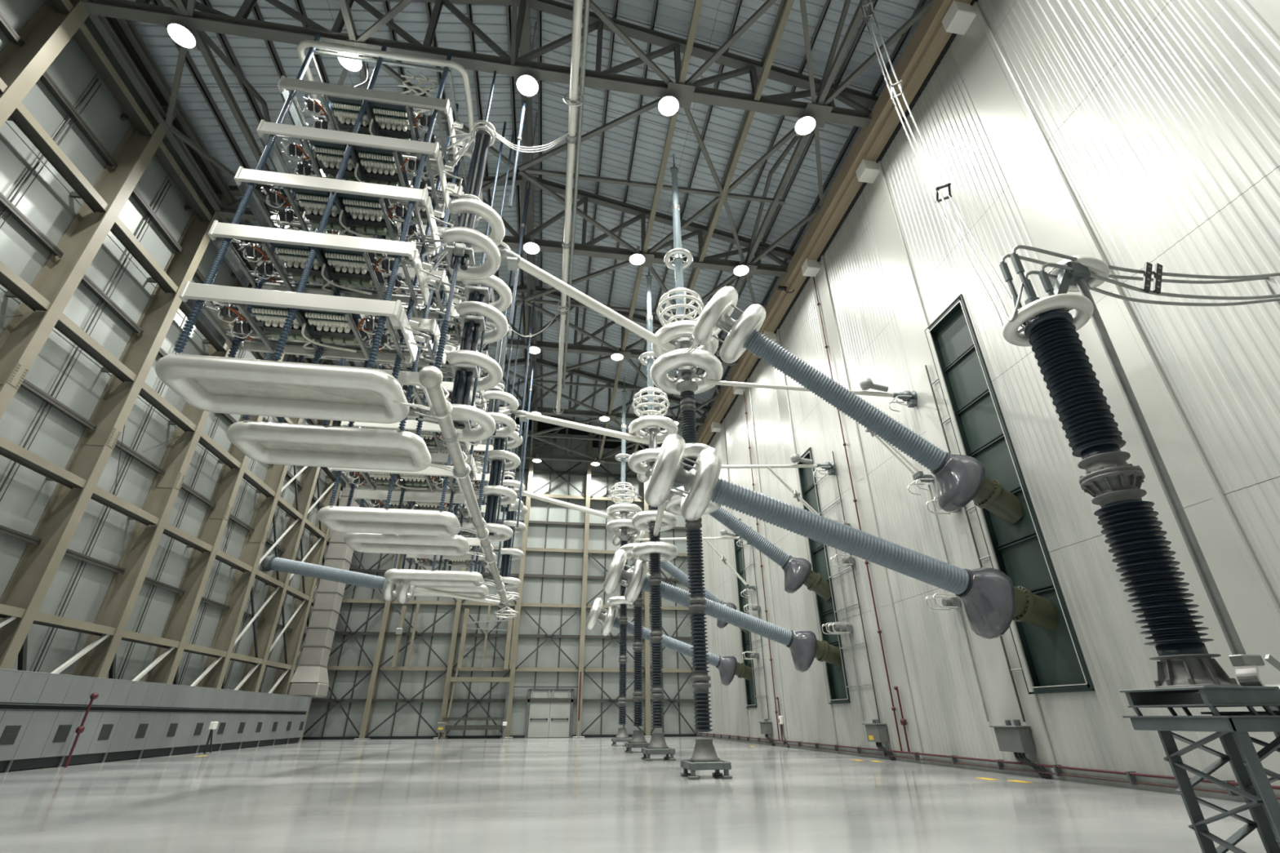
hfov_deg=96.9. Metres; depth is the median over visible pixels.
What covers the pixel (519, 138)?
suspension rod
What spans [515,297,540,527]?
suspension rod
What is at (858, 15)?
tie
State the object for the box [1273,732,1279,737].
stand
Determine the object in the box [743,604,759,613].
earthing contact
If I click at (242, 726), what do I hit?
grille
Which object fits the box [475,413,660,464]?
roof truss
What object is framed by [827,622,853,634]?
earthing contact
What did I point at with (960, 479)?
hood
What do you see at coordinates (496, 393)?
surge arrester
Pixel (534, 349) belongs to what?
lamp
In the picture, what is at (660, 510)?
tube
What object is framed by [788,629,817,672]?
hood
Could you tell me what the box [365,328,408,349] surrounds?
tray
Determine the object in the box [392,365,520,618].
tube
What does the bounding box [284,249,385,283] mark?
tray
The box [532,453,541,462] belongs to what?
lamp
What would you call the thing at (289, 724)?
grille
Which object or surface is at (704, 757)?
post insulator
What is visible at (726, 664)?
hood
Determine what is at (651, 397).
insulator
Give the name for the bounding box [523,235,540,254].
lamp
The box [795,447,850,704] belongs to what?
wall panel
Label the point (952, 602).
earthing contact
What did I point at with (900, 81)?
spacer
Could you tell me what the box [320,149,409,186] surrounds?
tray
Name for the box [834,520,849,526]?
earthing contact
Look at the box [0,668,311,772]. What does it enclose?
air plenum
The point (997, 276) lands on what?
wire
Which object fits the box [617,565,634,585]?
tube
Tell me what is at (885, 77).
wire
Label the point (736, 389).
outlet box
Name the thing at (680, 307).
insulator
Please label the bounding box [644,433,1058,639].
bushing
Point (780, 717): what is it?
wall sensor
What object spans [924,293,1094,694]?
wall panel
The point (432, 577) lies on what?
tower
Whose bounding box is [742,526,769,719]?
conduit
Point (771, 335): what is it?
outlet box
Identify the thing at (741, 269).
lamp
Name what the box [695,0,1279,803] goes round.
wall
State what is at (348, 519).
tower
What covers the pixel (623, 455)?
insulator
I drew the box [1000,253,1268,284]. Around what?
conductor
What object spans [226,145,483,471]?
tower
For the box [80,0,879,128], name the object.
roof truss
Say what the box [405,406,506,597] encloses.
tower
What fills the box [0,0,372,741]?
wall
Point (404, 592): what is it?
bushing
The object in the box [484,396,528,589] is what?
surge arrester
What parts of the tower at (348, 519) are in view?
hanger rod, frame rail, hanger rod, frame rail, shield plate, frame rail, cross rail, cross rail, hanger rod, cross rail, hanger rod, frame rail, frame rail, cross rail, hanger rod, cross rail, cross rail, frame rail, hanger rod, frame rail, rail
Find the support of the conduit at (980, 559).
attached to the wall at (1129, 134)
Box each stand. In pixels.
[63,692,98,768]
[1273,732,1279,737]
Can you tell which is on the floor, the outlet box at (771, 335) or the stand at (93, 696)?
the stand at (93, 696)
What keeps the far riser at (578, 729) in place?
on the floor
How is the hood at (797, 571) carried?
attached to the bushing at (797, 571)
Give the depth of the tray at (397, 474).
20.39 m
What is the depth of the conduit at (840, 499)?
17.91 m
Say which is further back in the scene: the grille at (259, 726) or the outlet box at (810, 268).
the grille at (259, 726)
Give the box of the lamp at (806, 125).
[794,115,816,135]
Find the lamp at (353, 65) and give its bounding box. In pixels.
[337,39,362,73]
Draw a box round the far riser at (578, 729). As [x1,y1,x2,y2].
[577,671,581,737]
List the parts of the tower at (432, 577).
hanger rod, hanger rod, hanger rod, hanger rod, hanger rod, hanger rod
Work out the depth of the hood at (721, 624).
27.86 m
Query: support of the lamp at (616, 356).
hanging from the roof truss at (577, 348)
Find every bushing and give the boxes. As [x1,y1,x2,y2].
[261,553,416,604]
[585,597,753,685]
[602,549,841,672]
[612,528,749,633]
[637,447,831,600]
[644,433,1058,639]
[692,286,1024,524]
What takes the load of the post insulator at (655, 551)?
on the floor
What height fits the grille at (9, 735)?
0.380 m
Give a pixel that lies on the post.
(213, 725)
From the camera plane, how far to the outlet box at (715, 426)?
34.47 m
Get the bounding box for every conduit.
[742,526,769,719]
[814,451,879,720]
[924,364,1026,722]
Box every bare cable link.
[492,129,568,152]
[509,308,560,337]
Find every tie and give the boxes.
[174,0,368,368]
[337,0,451,382]
[598,0,702,460]
[632,0,794,453]
[676,0,870,419]
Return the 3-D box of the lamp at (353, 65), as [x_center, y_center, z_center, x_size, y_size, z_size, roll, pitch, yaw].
[-8.061,-10.321,15.931,0.660,0.470,0.900,4,-27,-8]
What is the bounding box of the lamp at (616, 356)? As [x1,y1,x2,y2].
[610,346,623,360]
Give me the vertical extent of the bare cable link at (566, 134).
2.248 m
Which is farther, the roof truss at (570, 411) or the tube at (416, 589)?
the roof truss at (570, 411)
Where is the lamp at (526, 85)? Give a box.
[515,66,538,97]
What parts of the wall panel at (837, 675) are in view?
panel, panel, panel, panel, panel, panel, panel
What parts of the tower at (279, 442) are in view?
hanger rod, hanger rod, shield plate, hanger rod, hanger rod, frame rail, frame rail, frame rail, cross rail, cross rail, cross rail, cross rail, cross rail, cross rail, cross rail, frame rail, cross rail, hanger rod, cross rail, frame rail, hanger rod, frame rail, rail, frame rail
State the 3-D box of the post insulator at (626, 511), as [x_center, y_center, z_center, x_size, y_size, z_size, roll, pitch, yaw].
[-0.776,8.850,26.479,1.834,10.550,1.834,6,-28,-12]
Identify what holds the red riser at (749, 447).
attached to the wall at (1129, 134)
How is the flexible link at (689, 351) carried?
attached to the bushing at (961, 479)
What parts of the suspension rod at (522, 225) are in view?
rod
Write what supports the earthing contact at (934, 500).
attached to the wall at (1129, 134)
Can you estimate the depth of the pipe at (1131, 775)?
11.25 m
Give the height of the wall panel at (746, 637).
8.890 m
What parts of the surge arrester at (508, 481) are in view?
terminal plate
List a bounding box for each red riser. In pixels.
[743,390,782,740]
[813,276,910,751]
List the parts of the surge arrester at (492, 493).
clamp plate, clamp plate, clamp plate, clamp plate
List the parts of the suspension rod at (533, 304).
rod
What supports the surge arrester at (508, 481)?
hanging from the plan bracing at (535, 380)
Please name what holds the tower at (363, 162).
hanging from the roof truss at (208, 19)
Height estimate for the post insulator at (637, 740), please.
7.140 m
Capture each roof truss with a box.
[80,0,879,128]
[216,175,795,277]
[420,284,737,366]
[450,357,711,426]
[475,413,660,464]
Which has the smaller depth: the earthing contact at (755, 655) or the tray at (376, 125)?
the tray at (376, 125)
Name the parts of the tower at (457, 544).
hanger rod, frame rail, shield plate, hanger rod, frame rail, cross rail, cross rail, frame rail, hanger rod, hanger rod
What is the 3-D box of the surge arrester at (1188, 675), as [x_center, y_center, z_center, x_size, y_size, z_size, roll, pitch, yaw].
[4.776,0.603,5.621,1.063,6.130,0.886,4,-27,-8]
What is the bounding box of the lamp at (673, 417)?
[671,415,679,425]
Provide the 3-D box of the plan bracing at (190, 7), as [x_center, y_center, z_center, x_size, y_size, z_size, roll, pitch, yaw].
[-3.079,-13.430,14.113,21.961,3.577,7.006,4,-27,-8]
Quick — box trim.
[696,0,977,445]
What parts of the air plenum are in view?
panel, leg, panel, panel, panel, panel, panel, panel, leg, panel, panel, panel, panel, leg, panel, panel, panel, panel, leg, panel, panel, panel, panel, panel, panel, panel, panel, panel, panel, panel, panel, panel, panel, panel, panel, panel, panel, panel, panel, panel, panel, panel, panel, panel, panel, panel, panel, panel, panel, panel, panel, panel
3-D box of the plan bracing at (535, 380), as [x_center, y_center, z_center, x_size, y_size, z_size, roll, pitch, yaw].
[-6.179,-4.072,32.315,21.961,3.577,7.006,4,-27,-8]
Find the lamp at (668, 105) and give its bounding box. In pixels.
[657,95,679,117]
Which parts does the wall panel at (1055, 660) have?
panel, panel, panel, panel, panel, panel, panel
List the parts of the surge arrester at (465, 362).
clamp plate, clamp plate, clamp plate, clamp plate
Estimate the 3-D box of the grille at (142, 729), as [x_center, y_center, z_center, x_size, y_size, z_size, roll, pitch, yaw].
[-14.956,9.144,17.043,0.020,0.380,0.420,4,-27,-8]
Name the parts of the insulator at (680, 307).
rod, rod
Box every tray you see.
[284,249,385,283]
[300,310,370,340]
[302,195,398,231]
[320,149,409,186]
[330,101,420,141]
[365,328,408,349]
[375,235,428,260]
[396,474,435,479]
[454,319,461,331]
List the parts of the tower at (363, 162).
frame rail, frame rail, hanger rod, frame rail, frame rail, frame rail, hanger rod, frame rail, shield plate, frame rail, frame rail, frame rail, frame rail, cross rail, cross rail, frame rail, frame rail, hanger rod, cross rail, cross rail, hanger rod, cross rail, frame rail, cross rail, cross rail, cross rail, frame rail, frame rail, cross rail, cross rail, frame rail, frame rail, cross rail, rail, frame rail, frame rail, frame rail, frame rail, hanger rod, frame rail, frame rail, hanger rod, frame rail, cross rail, frame rail, cross rail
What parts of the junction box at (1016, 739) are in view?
lid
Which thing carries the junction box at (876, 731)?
attached to the wall at (1129, 134)
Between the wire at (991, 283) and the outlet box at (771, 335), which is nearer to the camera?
the wire at (991, 283)
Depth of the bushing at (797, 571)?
20.24 m
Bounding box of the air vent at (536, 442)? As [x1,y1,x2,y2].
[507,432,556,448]
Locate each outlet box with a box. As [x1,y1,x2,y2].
[711,421,721,432]
[733,386,745,395]
[762,330,776,342]
[801,257,820,276]
[855,158,879,183]
[942,0,976,35]
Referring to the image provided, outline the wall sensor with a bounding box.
[778,715,789,747]
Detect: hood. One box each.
[716,600,736,628]
[716,654,737,685]
[782,555,811,593]
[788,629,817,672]
[932,453,985,512]
[959,567,1014,639]
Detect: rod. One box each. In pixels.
[507,21,536,208]
[509,111,537,324]
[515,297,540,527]
[518,233,541,437]
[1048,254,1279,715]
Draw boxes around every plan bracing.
[163,0,934,105]
[165,30,823,264]
[274,226,755,355]
[319,328,719,420]
[498,389,681,460]
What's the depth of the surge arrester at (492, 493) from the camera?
21.77 m
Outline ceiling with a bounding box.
[111,0,928,446]
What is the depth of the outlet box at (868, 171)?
18.30 m
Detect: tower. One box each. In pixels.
[155,32,474,423]
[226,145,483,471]
[317,277,495,536]
[343,320,497,555]
[384,389,506,586]
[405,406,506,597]
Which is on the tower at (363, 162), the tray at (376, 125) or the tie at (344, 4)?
the tray at (376, 125)
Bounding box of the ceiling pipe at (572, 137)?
[553,0,590,414]
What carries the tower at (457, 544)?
hanging from the plan bracing at (727, 282)
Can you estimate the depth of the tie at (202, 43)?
16.85 m
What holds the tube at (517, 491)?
attached to the post insulator at (626, 511)
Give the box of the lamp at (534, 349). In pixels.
[527,340,540,354]
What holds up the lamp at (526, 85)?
hanging from the roof truss at (208, 19)
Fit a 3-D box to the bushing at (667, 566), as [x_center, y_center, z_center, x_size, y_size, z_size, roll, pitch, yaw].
[2.080,7.508,28.653,7.090,5.504,1.613,4,-27,-8]
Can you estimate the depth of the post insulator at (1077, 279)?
5.68 m
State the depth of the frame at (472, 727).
34.20 m
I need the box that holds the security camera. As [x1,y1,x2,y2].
[777,285,794,293]
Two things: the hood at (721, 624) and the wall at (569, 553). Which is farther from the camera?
the wall at (569, 553)
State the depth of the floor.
7.59 m
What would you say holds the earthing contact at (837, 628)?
attached to the wall at (1129, 134)
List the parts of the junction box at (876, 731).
lid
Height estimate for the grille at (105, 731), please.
0.380 m
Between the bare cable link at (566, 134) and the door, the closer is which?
the bare cable link at (566, 134)
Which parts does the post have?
post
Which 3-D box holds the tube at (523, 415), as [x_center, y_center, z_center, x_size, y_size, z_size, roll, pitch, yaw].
[-2.207,0.042,20.865,5.262,1.451,0.430,0,-27,0]
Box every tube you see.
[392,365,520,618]
[414,587,511,608]
[497,247,675,351]
[510,409,649,444]
[511,488,622,519]
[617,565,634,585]
[653,490,674,536]
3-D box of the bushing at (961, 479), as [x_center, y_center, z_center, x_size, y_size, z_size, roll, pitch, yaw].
[4.761,-0.584,12.914,7.090,5.504,1.613,4,-27,-8]
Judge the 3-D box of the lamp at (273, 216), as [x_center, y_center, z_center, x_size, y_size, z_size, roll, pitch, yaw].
[-13.229,-7.684,21.030,0.660,0.470,0.900,4,-27,-8]
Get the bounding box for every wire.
[859,3,1015,329]
[861,0,1023,322]
[867,0,1027,327]
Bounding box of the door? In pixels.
[513,686,577,737]
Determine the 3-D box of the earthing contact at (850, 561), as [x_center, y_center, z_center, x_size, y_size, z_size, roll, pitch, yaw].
[6.518,4.313,18.226,0.696,0.332,0.336,4,-27,-8]
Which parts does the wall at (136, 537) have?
wall panel, wall panel, wall panel, tie rod, wall panel, splice plate, wall panel, wall panel, wall panel, wall panel, wall panel, wall panel, wall panel, wall panel, wall panel, wall panel, sag rod, wall panel, wall panel, wall panel, wall panel, wall panel, wall panel, wall panel, wall panel, sag rod, wall panel, wall panel, wall panel, splice plate, sag rod, wall panel, wall panel, wall panel, wall panel, wall panel, wall panel, wall panel, wall panel, wall panel, tie rod, wall panel, wall panel, wall panel, wall panel, wall panel, wall panel, wall panel, wall panel, splice plate, wall panel, wall panel, wall panel, wall panel, sag rod, wall panel, wall panel, wall panel, wall panel, wall panel, wall panel, wall panel, wall panel, wall panel, wall panel, wall panel, wall panel, wall panel, wall panel, splice plate, wall panel, wall panel, wall panel, wall panel, sag rod, wall panel, wall panel, wall panel, tie rod, wall panel, wall panel, wall panel, wall panel, wall panel, wall panel, splice plate, wall panel, sag rod, wall panel, wall panel, wall panel, wall panel, wall panel, wall panel, wall panel, wall panel, wall panel, splice plate, wall panel, wall panel, wall panel, sag rod, wall panel, wall panel, wall panel, wall panel, wall panel, wall panel, sag rod, wall panel, wall panel, wall panel, wall panel, wall panel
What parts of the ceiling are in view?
roof panel, roof panel, roof panel, roof panel, roof panel, roof panel, roof panel, roof panel, roof panel, roof panel, roof panel, roof panel, roof panel, roof panel, roof panel, roof panel, roof panel, roof panel, roof panel, roof panel, roof panel, roof panel, roof panel, roof panel, roof panel, roof panel, roof panel, roof panel, roof panel, roof panel, roof panel, roof panel, roof panel, roof panel, roof panel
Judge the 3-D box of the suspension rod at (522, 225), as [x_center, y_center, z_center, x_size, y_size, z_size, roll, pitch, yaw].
[-3.908,-7.528,19.354,0.111,10.000,0.111,-7,-28,12]
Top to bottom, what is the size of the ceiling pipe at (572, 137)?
1.398 m
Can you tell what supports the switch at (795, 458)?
attached to the wall at (1129, 134)
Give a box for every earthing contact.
[742,651,759,659]
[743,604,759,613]
[822,622,843,635]
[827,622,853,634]
[830,554,855,567]
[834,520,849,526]
[925,593,960,610]
[926,496,960,514]
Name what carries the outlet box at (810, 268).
attached to the wall at (1129, 134)
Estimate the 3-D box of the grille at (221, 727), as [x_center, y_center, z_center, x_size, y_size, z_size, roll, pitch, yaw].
[-15.675,11.314,21.264,0.020,0.380,0.420,4,-27,-8]
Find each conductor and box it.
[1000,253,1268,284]
[1011,244,1279,279]
[1024,270,1279,306]
[1040,262,1279,299]
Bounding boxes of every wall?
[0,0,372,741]
[302,417,697,740]
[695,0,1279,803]
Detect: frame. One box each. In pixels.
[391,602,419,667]
[442,604,516,739]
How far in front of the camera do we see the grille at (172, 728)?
18.43 m
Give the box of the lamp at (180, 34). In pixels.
[166,13,199,50]
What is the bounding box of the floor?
[0,737,1266,852]
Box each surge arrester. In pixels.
[414,121,515,441]
[422,70,510,370]
[462,300,523,542]
[471,270,518,511]
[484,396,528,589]
[496,378,528,570]
[999,252,1279,852]
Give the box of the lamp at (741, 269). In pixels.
[733,257,749,275]
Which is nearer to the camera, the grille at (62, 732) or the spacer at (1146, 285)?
the spacer at (1146, 285)
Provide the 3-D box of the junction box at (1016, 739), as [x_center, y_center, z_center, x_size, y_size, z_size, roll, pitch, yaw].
[7.512,6.372,11.249,0.340,0.988,0.966,4,-27,-8]
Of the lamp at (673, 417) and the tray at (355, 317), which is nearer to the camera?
the tray at (355, 317)
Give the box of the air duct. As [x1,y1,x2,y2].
[288,471,361,697]
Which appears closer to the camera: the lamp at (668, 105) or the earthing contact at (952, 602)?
the earthing contact at (952, 602)
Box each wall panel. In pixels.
[731,518,756,708]
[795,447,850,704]
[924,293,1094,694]
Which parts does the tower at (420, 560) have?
hanger rod, frame rail, hanger rod, cross rail, cross rail, hanger rod, hanger rod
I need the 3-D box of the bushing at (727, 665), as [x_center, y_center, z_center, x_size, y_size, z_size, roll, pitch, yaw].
[1.489,10.271,27.132,8.230,3.878,1.610,4,-27,-8]
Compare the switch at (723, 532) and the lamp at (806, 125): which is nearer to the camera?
the lamp at (806, 125)
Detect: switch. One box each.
[635,528,755,597]
[704,377,933,495]
[720,453,835,546]
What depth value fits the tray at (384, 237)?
17.43 m
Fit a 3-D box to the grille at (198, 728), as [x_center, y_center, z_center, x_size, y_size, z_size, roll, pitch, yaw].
[-15.435,10.591,19.857,0.020,0.380,0.420,4,-27,-8]
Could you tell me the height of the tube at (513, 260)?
1.031 m
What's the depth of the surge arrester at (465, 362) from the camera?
13.96 m
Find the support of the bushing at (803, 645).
attached to the wall panel at (837, 675)
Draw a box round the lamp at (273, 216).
[270,207,289,228]
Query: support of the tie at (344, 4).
attached to the roof truss
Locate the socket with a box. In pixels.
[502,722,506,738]
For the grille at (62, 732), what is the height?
0.380 m
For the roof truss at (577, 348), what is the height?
3.956 m
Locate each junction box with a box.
[758,719,774,746]
[862,719,895,759]
[989,720,1051,778]
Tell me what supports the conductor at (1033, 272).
attached to the surge arrester at (1188, 675)
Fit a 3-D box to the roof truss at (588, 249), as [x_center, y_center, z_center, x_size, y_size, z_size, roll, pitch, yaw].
[-4.434,-8.813,23.279,22.714,3.956,0.700,4,-27,-8]
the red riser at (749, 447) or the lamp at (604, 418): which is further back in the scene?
the lamp at (604, 418)
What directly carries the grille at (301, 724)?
attached to the air plenum
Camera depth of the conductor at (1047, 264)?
6.99 m
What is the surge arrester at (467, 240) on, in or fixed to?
hanging from the roof truss at (208, 19)
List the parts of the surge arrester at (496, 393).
terminal plate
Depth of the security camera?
23.72 m
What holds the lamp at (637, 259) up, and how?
hanging from the roof truss at (588, 249)
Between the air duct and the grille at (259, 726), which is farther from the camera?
the air duct
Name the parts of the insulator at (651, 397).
rod, rod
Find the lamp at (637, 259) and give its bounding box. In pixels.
[628,246,645,265]
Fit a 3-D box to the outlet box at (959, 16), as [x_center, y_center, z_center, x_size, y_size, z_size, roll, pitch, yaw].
[8.114,-10.395,14.426,0.530,0.480,0.520,4,-27,-8]
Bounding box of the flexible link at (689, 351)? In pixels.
[684,342,698,353]
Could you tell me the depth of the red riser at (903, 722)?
16.68 m
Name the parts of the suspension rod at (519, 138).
rod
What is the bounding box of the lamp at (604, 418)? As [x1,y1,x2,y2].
[599,411,609,421]
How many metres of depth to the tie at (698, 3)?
19.72 m
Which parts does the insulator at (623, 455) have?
rod, rod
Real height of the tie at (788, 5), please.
0.200 m
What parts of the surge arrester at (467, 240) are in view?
terminal plate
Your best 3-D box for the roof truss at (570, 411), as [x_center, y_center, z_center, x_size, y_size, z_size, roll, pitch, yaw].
[-6.501,-2.574,35.414,22.714,3.956,0.700,4,-27,-8]
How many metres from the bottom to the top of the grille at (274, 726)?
0.380 m
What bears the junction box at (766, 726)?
attached to the wall at (1129, 134)
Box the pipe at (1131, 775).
[696,732,1279,799]
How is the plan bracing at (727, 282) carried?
attached to the roof truss at (588, 249)
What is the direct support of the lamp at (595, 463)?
hanging from the roof truss at (566, 457)
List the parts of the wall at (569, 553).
wall panel, wall panel, wall panel, wall panel, sag rod, wall panel, wall panel, wall panel, wall panel, wall panel, wall panel, wall panel, wall panel, sag rod, plate, wall panel, wall panel, wall panel, wall panel, wall panel, wall panel, wall panel, wall panel, wall panel, wall panel, sag rod, wall panel, wall panel, wall panel, wall panel, wall panel, wall panel, sag rod, wall panel, wall panel, wall panel, wall panel, wall panel, wall panel, wall panel, wall panel, wall panel, wall panel, wall panel, sag rod, wall panel, wall panel, wall panel, wall panel, wall panel, wall panel, wall panel, wall panel, wall panel, rail, sag rod, wall panel, wall panel, wall panel, wall panel, wall panel, wall panel, wall panel, wall panel, wall panel, wall panel, wall panel, wall panel, wall panel, wall panel, wall panel, wall panel, wall panel, wall panel, wall panel, sag rod, wall panel, wall panel, wall panel, wall panel, wall panel, wall panel, wall panel, wall panel, wall panel, wall panel, sag rod, wall panel, wall panel, wall panel, wall panel, wall panel, wall panel, wall panel, wall panel, wall panel, wall panel, wall panel, wall panel, wall panel, wall panel, wall panel, wall panel, wall panel, wall panel, wall panel, wall panel, sag rod, wall panel, wall panel, wall panel, wall panel, wall panel, wall panel, wall panel, wall panel, wall panel, wall panel, wall panel, wall panel, wall panel, wall panel, wall panel, wall panel, wall panel, wall panel, wall panel, wall panel, wall panel, sag rod, wall panel, wall panel, wall panel, wall panel, wall panel, wall panel, wall panel, sag rod, wall panel, wall panel, wall panel, wall panel, wall panel, wall panel, wall panel, wall panel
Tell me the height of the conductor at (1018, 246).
0.382 m
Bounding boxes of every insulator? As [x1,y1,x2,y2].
[605,502,642,746]
[608,377,636,504]
[618,542,650,753]
[627,415,678,760]
[631,268,669,417]
[649,320,732,779]
[656,154,704,337]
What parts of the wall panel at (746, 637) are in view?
panel, panel, panel, panel, panel, panel, panel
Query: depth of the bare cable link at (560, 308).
23.64 m
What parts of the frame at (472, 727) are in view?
leg, rail, rail, leg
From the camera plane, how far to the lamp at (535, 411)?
34.02 m
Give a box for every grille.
[0,725,21,745]
[52,724,71,742]
[97,724,114,740]
[134,724,148,738]
[166,723,178,737]
[193,723,204,735]
[217,722,226,734]
[237,722,245,733]
[255,722,262,732]
[271,721,278,731]
[285,721,292,730]
[298,721,304,730]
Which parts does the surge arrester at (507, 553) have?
clamp plate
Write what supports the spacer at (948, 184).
attached to the wire at (997, 276)
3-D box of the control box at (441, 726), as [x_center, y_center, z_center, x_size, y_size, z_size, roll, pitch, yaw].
[-11.323,17.280,32.198,0.450,0.853,0.260,4,-27,-8]
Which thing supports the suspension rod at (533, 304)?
hanging from the ceiling
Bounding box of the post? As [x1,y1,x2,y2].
[203,721,217,754]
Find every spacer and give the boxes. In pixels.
[862,0,874,18]
[890,80,903,99]
[935,182,951,203]
[1142,262,1162,293]
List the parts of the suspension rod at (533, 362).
rod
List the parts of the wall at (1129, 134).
wall panel, wall panel, wall panel, wall panel, wall panel, wall panel, wall panel, wall panel, wall panel, wall panel, wall panel, wall panel, wall panel, wall panel, wall panel, wall panel, wall panel, wall panel, wall panel, wall panel, wall panel, wall panel, wall panel, wall panel, wall panel, wall panel, wall panel, wall panel, wall panel, wall panel, wall panel, wall panel, wall panel, wall panel, wall panel, wall panel, wall panel, wall panel, wall panel, wall panel, wall panel, wall panel, skirting, wall panel, wall panel, wall panel, wall panel, wall panel, wall panel, wall panel, wall panel, wall panel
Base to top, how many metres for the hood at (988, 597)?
1.364 m
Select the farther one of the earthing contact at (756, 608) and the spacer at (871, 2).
the earthing contact at (756, 608)
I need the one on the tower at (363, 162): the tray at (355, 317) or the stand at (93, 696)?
the tray at (355, 317)
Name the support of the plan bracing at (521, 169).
attached to the ceiling
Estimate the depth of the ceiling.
20.83 m
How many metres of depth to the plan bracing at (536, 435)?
38.11 m
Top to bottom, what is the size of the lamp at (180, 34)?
0.470 m
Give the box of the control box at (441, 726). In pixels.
[435,722,445,739]
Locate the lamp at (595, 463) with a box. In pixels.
[591,457,599,466]
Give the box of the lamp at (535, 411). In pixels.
[531,406,541,414]
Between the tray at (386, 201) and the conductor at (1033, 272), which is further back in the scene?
the tray at (386, 201)

